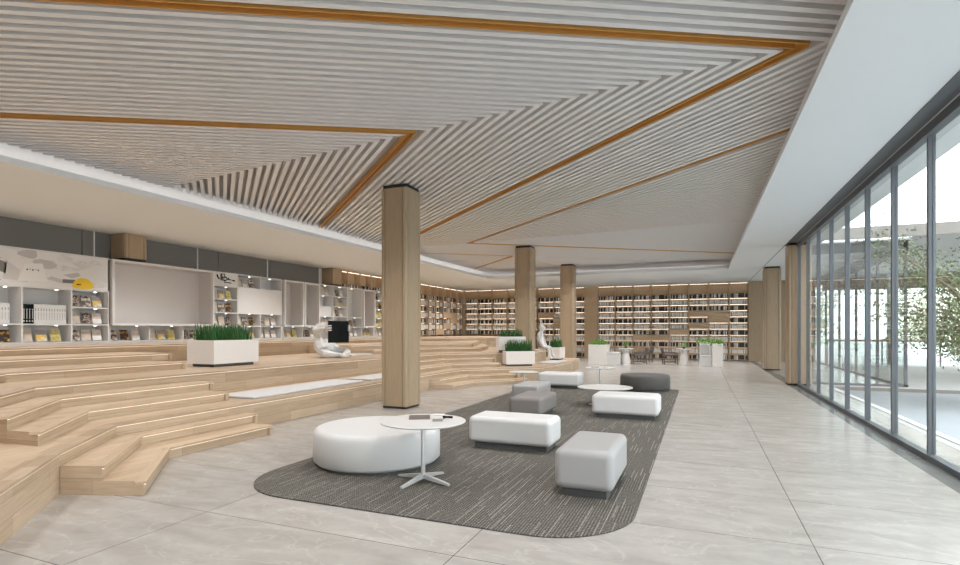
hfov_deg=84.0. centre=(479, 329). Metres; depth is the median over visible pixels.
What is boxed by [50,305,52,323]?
binder
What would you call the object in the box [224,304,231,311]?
book
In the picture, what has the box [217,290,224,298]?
book
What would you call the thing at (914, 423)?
kerb
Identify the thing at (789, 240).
trim
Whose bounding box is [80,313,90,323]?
book
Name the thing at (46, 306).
binder
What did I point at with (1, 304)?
binder
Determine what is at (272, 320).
book
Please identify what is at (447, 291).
wooden bookcase
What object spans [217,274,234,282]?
wall decal
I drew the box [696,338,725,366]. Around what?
planter
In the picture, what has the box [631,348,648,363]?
lounge chair
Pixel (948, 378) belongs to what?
terrace
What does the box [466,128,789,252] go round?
trim
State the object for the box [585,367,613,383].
side table
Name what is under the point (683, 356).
pedestal table
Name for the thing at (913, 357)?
ground
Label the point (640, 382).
round ottoman
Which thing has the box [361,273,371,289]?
wooden bookcase
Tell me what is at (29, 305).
binder
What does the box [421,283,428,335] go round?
wooden bookcase
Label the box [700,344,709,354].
cushion
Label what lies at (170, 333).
book
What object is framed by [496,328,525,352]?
planter
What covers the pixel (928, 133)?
window
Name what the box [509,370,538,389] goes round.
side table
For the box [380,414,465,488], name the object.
side table
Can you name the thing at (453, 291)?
wooden bookcase
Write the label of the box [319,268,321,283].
wall
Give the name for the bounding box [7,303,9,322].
binder
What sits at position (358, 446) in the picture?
round ottoman
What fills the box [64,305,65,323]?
binder
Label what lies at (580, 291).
wooden bookcase
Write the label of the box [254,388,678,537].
rug
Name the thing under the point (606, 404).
ottoman
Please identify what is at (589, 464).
ottoman
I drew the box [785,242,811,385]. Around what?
column
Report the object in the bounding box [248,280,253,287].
book
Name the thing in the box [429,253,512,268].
trim
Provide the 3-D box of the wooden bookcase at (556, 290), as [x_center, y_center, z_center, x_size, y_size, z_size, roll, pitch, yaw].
[4.552,-0.433,29.655,0.900,3.867,0.300,0,0,22]
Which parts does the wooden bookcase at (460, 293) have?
panel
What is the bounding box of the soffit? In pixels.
[796,93,959,243]
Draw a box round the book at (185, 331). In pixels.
[184,330,187,338]
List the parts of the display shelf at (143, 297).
shelf, shelf, panel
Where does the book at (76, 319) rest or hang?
on the display shelf at (16, 295)
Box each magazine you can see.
[409,415,429,419]
[432,419,442,421]
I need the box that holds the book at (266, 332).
[263,330,269,337]
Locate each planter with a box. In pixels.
[187,322,258,366]
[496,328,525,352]
[503,339,534,365]
[548,338,564,359]
[696,338,725,366]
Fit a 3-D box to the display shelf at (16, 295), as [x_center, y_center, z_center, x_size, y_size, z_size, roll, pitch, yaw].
[-9.720,-0.686,11.040,0.490,2.028,3.679,0,0,22]
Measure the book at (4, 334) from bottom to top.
0.260 m
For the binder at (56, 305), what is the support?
on the display shelf at (16, 295)
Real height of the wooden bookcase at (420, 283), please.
2.695 m
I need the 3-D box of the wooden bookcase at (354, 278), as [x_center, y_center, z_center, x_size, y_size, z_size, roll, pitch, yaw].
[-5.245,-2.035,21.770,0.300,0.663,0.850,0,0,22]
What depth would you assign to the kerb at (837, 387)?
13.11 m
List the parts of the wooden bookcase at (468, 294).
panel, panel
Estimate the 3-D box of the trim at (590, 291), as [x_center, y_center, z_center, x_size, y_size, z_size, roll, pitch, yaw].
[6.063,-0.434,29.016,0.680,3.868,0.330,0,0,22]
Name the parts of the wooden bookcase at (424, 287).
panel, panel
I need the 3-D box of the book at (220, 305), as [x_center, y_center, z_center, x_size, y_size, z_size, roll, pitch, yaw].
[-7.672,-0.661,15.787,0.088,0.260,0.204,0,0,22]
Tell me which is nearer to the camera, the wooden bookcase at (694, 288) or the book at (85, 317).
the book at (85, 317)
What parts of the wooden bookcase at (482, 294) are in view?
panel, panel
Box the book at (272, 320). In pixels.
[270,318,275,325]
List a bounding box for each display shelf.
[0,245,108,345]
[108,259,214,343]
[213,271,281,339]
[282,280,319,339]
[320,284,346,320]
[347,287,375,337]
[374,290,381,337]
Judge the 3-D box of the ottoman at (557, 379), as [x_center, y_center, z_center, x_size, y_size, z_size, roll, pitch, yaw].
[2.118,1.294,13.892,1.080,0.388,0.700,0,0,22]
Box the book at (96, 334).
[91,330,101,340]
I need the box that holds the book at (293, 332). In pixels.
[291,330,296,336]
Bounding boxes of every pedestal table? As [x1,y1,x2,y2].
[618,348,632,363]
[676,349,691,364]
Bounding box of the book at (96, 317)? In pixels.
[91,313,101,323]
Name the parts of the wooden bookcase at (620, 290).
panel, panel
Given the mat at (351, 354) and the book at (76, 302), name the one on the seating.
the mat at (351, 354)
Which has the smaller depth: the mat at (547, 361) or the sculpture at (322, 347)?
the sculpture at (322, 347)
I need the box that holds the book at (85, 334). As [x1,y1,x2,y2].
[80,330,90,340]
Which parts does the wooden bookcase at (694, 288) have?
door, door, panel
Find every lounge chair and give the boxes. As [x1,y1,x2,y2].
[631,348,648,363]
[637,347,654,361]
[660,348,677,364]
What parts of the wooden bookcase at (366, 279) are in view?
panel, panel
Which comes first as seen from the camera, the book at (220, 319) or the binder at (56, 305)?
the binder at (56, 305)
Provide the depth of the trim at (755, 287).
25.80 m
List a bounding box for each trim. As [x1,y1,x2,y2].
[0,112,415,228]
[34,0,809,233]
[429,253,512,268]
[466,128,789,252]
[585,286,596,357]
[749,240,789,280]
[749,279,812,361]
[750,361,959,493]
[784,70,959,245]
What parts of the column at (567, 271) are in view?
cladding panel, cladding panel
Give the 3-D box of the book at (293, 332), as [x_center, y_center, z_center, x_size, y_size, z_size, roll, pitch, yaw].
[-6.502,0.123,18.623,0.088,0.260,0.204,0,0,22]
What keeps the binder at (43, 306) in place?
on the display shelf at (16, 295)
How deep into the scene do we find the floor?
4.51 m
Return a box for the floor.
[0,357,959,564]
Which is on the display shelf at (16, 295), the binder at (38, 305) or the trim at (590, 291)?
the binder at (38, 305)
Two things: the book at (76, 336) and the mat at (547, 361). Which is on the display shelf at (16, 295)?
the book at (76, 336)
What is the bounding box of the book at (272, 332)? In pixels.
[270,330,275,337]
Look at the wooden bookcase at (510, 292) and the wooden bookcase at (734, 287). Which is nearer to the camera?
the wooden bookcase at (734, 287)
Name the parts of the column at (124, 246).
cladding panel, cladding panel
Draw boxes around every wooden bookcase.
[342,270,347,286]
[348,271,360,288]
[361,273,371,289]
[372,275,381,290]
[420,283,420,336]
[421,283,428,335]
[429,284,435,335]
[436,286,443,335]
[444,287,450,335]
[451,288,456,335]
[457,289,463,335]
[464,290,477,335]
[478,289,491,335]
[492,289,506,335]
[507,289,514,335]
[535,288,537,335]
[538,288,552,356]
[553,287,559,340]
[576,287,584,357]
[597,286,614,351]
[615,285,632,358]
[633,284,650,358]
[651,284,668,358]
[669,283,688,359]
[689,283,708,359]
[709,282,728,359]
[729,281,748,360]
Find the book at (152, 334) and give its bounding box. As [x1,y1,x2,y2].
[150,330,155,339]
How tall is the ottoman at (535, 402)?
0.374 m
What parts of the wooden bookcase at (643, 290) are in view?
panel, door, door, panel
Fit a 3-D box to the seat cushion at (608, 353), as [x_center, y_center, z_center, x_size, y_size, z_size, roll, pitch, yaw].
[5.889,1.010,23.338,0.510,0.080,0.920,0,0,22]
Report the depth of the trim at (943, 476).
7.05 m
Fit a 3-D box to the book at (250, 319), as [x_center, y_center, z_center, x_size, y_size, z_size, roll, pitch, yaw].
[-7.234,-0.269,16.851,0.088,0.260,0.204,0,0,22]
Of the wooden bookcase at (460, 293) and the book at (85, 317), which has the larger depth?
the wooden bookcase at (460, 293)
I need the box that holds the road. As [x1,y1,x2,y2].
[842,390,959,440]
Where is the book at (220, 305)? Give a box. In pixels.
[217,303,224,311]
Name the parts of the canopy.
post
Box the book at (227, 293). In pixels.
[224,290,231,298]
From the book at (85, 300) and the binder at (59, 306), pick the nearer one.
the binder at (59, 306)
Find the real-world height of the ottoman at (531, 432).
0.398 m
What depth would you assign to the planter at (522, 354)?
16.40 m
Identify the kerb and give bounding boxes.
[834,388,959,445]
[835,386,959,393]
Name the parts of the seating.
post, post, post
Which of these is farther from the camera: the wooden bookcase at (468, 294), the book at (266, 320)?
the wooden bookcase at (468, 294)
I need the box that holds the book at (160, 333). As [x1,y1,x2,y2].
[156,330,164,339]
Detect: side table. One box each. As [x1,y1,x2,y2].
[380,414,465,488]
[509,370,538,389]
[577,384,632,404]
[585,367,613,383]
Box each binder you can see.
[0,303,2,322]
[3,303,6,322]
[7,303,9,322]
[23,304,24,323]
[25,304,27,323]
[28,304,30,323]
[31,304,33,323]
[34,304,36,323]
[37,304,39,323]
[40,305,41,323]
[42,305,44,323]
[45,305,47,323]
[48,305,49,323]
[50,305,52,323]
[53,305,55,323]
[56,305,57,323]
[58,305,60,323]
[61,305,63,323]
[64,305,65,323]
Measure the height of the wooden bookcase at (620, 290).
3.867 m
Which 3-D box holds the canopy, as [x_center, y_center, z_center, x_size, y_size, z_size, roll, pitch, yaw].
[25.703,-0.575,13.666,30.900,4.150,12.030,0,0,22]
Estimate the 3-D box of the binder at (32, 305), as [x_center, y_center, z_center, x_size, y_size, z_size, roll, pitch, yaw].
[-9.552,-0.338,11.287,0.271,0.410,0.050,0,0,22]
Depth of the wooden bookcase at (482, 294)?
31.50 m
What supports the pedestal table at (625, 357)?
on the floor
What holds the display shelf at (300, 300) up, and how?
on the seating
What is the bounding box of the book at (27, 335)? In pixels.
[23,330,32,341]
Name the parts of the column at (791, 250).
cladding panel, cladding panel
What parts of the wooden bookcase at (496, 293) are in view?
panel, panel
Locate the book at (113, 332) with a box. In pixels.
[111,330,116,340]
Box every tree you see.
[816,287,859,342]
[844,212,959,371]
[883,288,959,345]
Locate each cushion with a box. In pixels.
[607,352,621,354]
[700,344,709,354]
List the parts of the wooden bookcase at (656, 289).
panel, door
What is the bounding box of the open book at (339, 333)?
[328,321,348,342]
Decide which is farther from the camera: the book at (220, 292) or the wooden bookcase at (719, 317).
the wooden bookcase at (719, 317)
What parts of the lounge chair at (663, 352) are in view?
seat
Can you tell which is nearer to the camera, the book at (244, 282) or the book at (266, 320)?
the book at (244, 282)
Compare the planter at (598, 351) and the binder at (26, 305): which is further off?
the planter at (598, 351)
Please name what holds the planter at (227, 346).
on the seating
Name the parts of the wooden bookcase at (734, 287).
panel, panel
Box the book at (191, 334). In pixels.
[188,330,195,338]
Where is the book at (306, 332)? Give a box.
[304,330,308,336]
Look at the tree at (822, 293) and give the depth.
28.60 m
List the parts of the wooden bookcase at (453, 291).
door, panel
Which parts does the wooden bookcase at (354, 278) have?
panel, panel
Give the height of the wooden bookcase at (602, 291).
3.867 m
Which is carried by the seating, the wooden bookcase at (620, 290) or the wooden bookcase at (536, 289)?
the wooden bookcase at (536, 289)
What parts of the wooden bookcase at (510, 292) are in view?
panel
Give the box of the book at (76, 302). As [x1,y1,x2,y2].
[73,295,80,306]
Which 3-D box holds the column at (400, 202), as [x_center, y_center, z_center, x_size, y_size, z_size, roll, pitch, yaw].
[-1.541,-0.640,10.425,0.565,4.280,0.565,0,0,22]
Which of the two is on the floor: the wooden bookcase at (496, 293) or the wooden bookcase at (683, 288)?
the wooden bookcase at (683, 288)
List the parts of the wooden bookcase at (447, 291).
door, door, panel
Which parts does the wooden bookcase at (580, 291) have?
panel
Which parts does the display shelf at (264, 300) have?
sign panel, shelf, shelf, shelf, shelf, shelf, closed panel, shelf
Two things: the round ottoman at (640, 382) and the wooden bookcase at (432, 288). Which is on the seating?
the wooden bookcase at (432, 288)
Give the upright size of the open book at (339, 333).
0.560 m
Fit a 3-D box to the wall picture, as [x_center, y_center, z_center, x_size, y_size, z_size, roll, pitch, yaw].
[-9.507,-1.294,10.952,0.030,0.752,3.619,0,0,22]
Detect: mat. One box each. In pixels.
[229,379,363,398]
[346,373,381,380]
[350,353,372,355]
[536,360,566,363]
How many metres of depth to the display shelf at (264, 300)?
16.96 m
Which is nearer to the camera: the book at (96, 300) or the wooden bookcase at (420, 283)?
the book at (96, 300)
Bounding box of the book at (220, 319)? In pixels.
[217,316,224,324]
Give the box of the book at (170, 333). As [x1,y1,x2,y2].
[166,330,174,338]
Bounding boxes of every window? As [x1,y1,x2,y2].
[0,216,318,283]
[797,95,959,478]
[812,240,907,386]
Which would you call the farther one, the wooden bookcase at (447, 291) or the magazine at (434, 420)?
the wooden bookcase at (447, 291)
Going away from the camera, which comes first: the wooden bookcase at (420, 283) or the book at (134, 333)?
the book at (134, 333)
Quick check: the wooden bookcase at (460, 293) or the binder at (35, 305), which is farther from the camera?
the wooden bookcase at (460, 293)
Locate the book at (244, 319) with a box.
[241,317,247,325]
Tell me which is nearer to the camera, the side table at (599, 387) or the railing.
the side table at (599, 387)
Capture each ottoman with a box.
[313,416,439,475]
[469,411,560,452]
[509,390,555,413]
[512,381,550,395]
[538,371,583,388]
[555,431,626,498]
[592,391,660,420]
[620,372,669,391]
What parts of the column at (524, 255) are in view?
cladding panel, cladding panel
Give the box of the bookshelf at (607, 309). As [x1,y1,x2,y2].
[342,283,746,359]
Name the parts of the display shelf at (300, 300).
niche frame, panel, shelf, niche frame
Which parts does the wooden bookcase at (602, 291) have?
panel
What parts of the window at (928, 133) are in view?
rail, rail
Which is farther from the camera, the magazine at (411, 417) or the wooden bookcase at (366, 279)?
the wooden bookcase at (366, 279)
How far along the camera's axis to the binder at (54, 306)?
11.62 m
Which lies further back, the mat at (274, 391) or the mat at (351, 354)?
the mat at (351, 354)
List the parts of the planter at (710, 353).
seat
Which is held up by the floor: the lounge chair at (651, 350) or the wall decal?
the lounge chair at (651, 350)
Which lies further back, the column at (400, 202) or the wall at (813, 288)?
the wall at (813, 288)
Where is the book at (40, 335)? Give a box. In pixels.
[34,330,46,341]
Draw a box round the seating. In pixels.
[0,336,579,545]
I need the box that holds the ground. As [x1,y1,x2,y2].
[816,338,959,363]
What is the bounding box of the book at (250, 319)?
[248,317,254,325]
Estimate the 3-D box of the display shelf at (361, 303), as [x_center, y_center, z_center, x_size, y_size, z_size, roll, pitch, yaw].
[-5.097,-0.686,22.129,0.580,2.028,1.861,0,0,22]
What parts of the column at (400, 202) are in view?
cladding panel, cladding panel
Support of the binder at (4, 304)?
on the display shelf at (16, 295)
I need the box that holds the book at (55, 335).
[49,330,60,341]
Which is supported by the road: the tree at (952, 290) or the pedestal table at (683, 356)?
the tree at (952, 290)
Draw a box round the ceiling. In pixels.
[0,0,959,289]
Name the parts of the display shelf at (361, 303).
panel, niche frame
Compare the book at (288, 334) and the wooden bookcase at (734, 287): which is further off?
the wooden bookcase at (734, 287)
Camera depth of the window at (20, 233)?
14.23 m
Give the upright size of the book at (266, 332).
0.260 m
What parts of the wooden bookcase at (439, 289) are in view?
panel, door, panel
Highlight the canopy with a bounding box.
[822,221,959,364]
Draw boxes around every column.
[111,233,146,261]
[322,268,341,285]
[382,183,419,408]
[515,245,534,350]
[560,264,575,357]
[763,266,780,369]
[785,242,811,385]
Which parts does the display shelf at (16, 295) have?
panel, shelf, shelf, shelf, shelf, shelf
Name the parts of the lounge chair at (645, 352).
seat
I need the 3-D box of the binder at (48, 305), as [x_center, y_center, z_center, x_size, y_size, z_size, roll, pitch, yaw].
[-9.433,-0.338,11.577,0.271,0.410,0.050,0,0,22]
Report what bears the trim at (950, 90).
attached to the ceiling
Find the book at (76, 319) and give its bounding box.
[73,312,80,323]
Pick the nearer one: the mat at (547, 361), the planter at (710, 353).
the mat at (547, 361)
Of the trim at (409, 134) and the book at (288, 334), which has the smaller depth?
the trim at (409, 134)
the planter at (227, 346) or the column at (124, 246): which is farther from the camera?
the column at (124, 246)
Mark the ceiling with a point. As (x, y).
(489, 111)
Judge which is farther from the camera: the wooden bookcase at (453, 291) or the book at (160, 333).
the wooden bookcase at (453, 291)
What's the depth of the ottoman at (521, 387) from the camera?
10.91 m
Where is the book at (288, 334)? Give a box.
[285,330,290,336]
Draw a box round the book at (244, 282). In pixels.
[241,279,247,287]
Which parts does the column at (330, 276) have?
cladding panel, cladding panel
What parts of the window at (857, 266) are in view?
rail, rail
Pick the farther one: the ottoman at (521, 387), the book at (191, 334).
the book at (191, 334)
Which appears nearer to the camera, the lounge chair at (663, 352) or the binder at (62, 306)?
the binder at (62, 306)
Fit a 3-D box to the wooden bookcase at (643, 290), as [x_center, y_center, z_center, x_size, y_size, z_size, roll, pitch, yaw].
[8.509,-0.433,28.023,0.900,3.867,0.300,0,0,22]
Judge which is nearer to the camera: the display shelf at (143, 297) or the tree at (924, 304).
the display shelf at (143, 297)
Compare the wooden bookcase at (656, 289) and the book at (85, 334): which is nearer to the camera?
the book at (85, 334)
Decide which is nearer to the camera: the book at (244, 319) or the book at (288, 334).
the book at (244, 319)
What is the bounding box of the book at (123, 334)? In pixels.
[119,330,128,339]
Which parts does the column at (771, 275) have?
cladding panel, cladding panel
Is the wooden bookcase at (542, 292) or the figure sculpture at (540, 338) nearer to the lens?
the figure sculpture at (540, 338)
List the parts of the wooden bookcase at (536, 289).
panel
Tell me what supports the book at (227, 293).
on the display shelf at (264, 300)
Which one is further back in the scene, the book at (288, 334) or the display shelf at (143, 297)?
the book at (288, 334)
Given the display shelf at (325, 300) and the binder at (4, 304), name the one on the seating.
the display shelf at (325, 300)
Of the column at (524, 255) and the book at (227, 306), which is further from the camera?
the column at (524, 255)
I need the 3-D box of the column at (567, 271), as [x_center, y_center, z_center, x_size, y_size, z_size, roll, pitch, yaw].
[3.754,-0.640,22.737,0.565,4.280,0.565,0,0,22]
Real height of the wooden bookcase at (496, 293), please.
2.695 m
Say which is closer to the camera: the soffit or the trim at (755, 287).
the soffit
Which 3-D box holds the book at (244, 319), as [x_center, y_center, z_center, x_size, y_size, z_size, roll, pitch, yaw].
[-7.334,-0.269,16.608,0.088,0.260,0.204,0,0,22]
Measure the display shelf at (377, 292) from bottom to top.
2.028 m
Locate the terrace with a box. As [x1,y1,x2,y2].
[821,361,959,449]
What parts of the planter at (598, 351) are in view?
seat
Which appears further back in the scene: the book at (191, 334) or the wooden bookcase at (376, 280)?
the wooden bookcase at (376, 280)
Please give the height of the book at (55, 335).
0.260 m
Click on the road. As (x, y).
(912, 406)
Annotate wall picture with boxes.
[0,247,107,290]
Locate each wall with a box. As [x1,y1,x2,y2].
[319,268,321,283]
[465,288,813,359]
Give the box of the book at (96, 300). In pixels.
[91,296,101,307]
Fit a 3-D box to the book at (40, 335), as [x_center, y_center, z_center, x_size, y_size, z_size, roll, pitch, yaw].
[-9.450,0.123,11.477,0.088,0.260,0.204,0,0,22]
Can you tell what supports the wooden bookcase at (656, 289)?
on the floor
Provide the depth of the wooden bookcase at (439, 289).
29.25 m
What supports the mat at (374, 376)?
on the seating
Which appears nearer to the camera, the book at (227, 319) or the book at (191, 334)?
the book at (191, 334)
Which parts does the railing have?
post, rail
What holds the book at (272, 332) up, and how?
on the display shelf at (264, 300)
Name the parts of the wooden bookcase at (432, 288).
panel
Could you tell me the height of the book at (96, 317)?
0.260 m
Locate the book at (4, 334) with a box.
[0,330,9,341]
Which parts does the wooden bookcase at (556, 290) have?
panel, door, door, panel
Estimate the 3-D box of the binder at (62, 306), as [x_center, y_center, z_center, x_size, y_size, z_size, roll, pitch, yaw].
[-9.335,-0.338,11.815,0.271,0.410,0.050,0,0,22]
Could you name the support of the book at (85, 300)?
on the display shelf at (16, 295)
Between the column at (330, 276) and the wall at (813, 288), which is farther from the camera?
the wall at (813, 288)
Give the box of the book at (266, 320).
[263,318,269,325]
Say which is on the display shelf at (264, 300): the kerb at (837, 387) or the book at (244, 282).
the book at (244, 282)
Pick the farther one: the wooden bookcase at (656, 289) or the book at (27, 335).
the wooden bookcase at (656, 289)
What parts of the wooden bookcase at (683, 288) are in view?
panel, door, panel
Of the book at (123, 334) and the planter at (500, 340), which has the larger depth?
the planter at (500, 340)
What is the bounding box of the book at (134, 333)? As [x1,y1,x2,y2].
[130,330,139,339]
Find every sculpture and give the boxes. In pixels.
[312,320,350,357]
[537,319,555,358]
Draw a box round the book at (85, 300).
[80,295,90,306]
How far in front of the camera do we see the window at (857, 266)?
16.22 m
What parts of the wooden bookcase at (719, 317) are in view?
panel, door, door, panel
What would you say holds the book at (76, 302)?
on the display shelf at (16, 295)
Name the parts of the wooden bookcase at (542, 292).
panel, door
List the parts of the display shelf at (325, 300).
panel, shelf, shelf, shelf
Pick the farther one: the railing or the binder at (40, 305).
the railing
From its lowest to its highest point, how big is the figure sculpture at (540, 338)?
1.379 m
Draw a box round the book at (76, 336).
[73,330,80,340]
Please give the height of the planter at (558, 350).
0.820 m
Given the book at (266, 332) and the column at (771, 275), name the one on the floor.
the column at (771, 275)
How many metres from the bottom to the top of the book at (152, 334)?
0.260 m
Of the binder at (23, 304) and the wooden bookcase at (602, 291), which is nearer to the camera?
the binder at (23, 304)
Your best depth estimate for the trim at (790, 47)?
4.94 m
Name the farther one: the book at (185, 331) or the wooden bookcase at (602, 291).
the wooden bookcase at (602, 291)
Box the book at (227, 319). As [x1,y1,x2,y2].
[224,317,231,324]
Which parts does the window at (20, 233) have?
pane, pane, pane, pane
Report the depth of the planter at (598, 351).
23.09 m
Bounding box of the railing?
[827,340,956,365]
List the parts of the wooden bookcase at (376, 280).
panel, panel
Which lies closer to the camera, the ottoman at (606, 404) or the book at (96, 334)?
the ottoman at (606, 404)
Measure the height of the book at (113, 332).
0.260 m
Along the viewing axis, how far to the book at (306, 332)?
19.21 m
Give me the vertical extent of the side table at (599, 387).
0.354 m

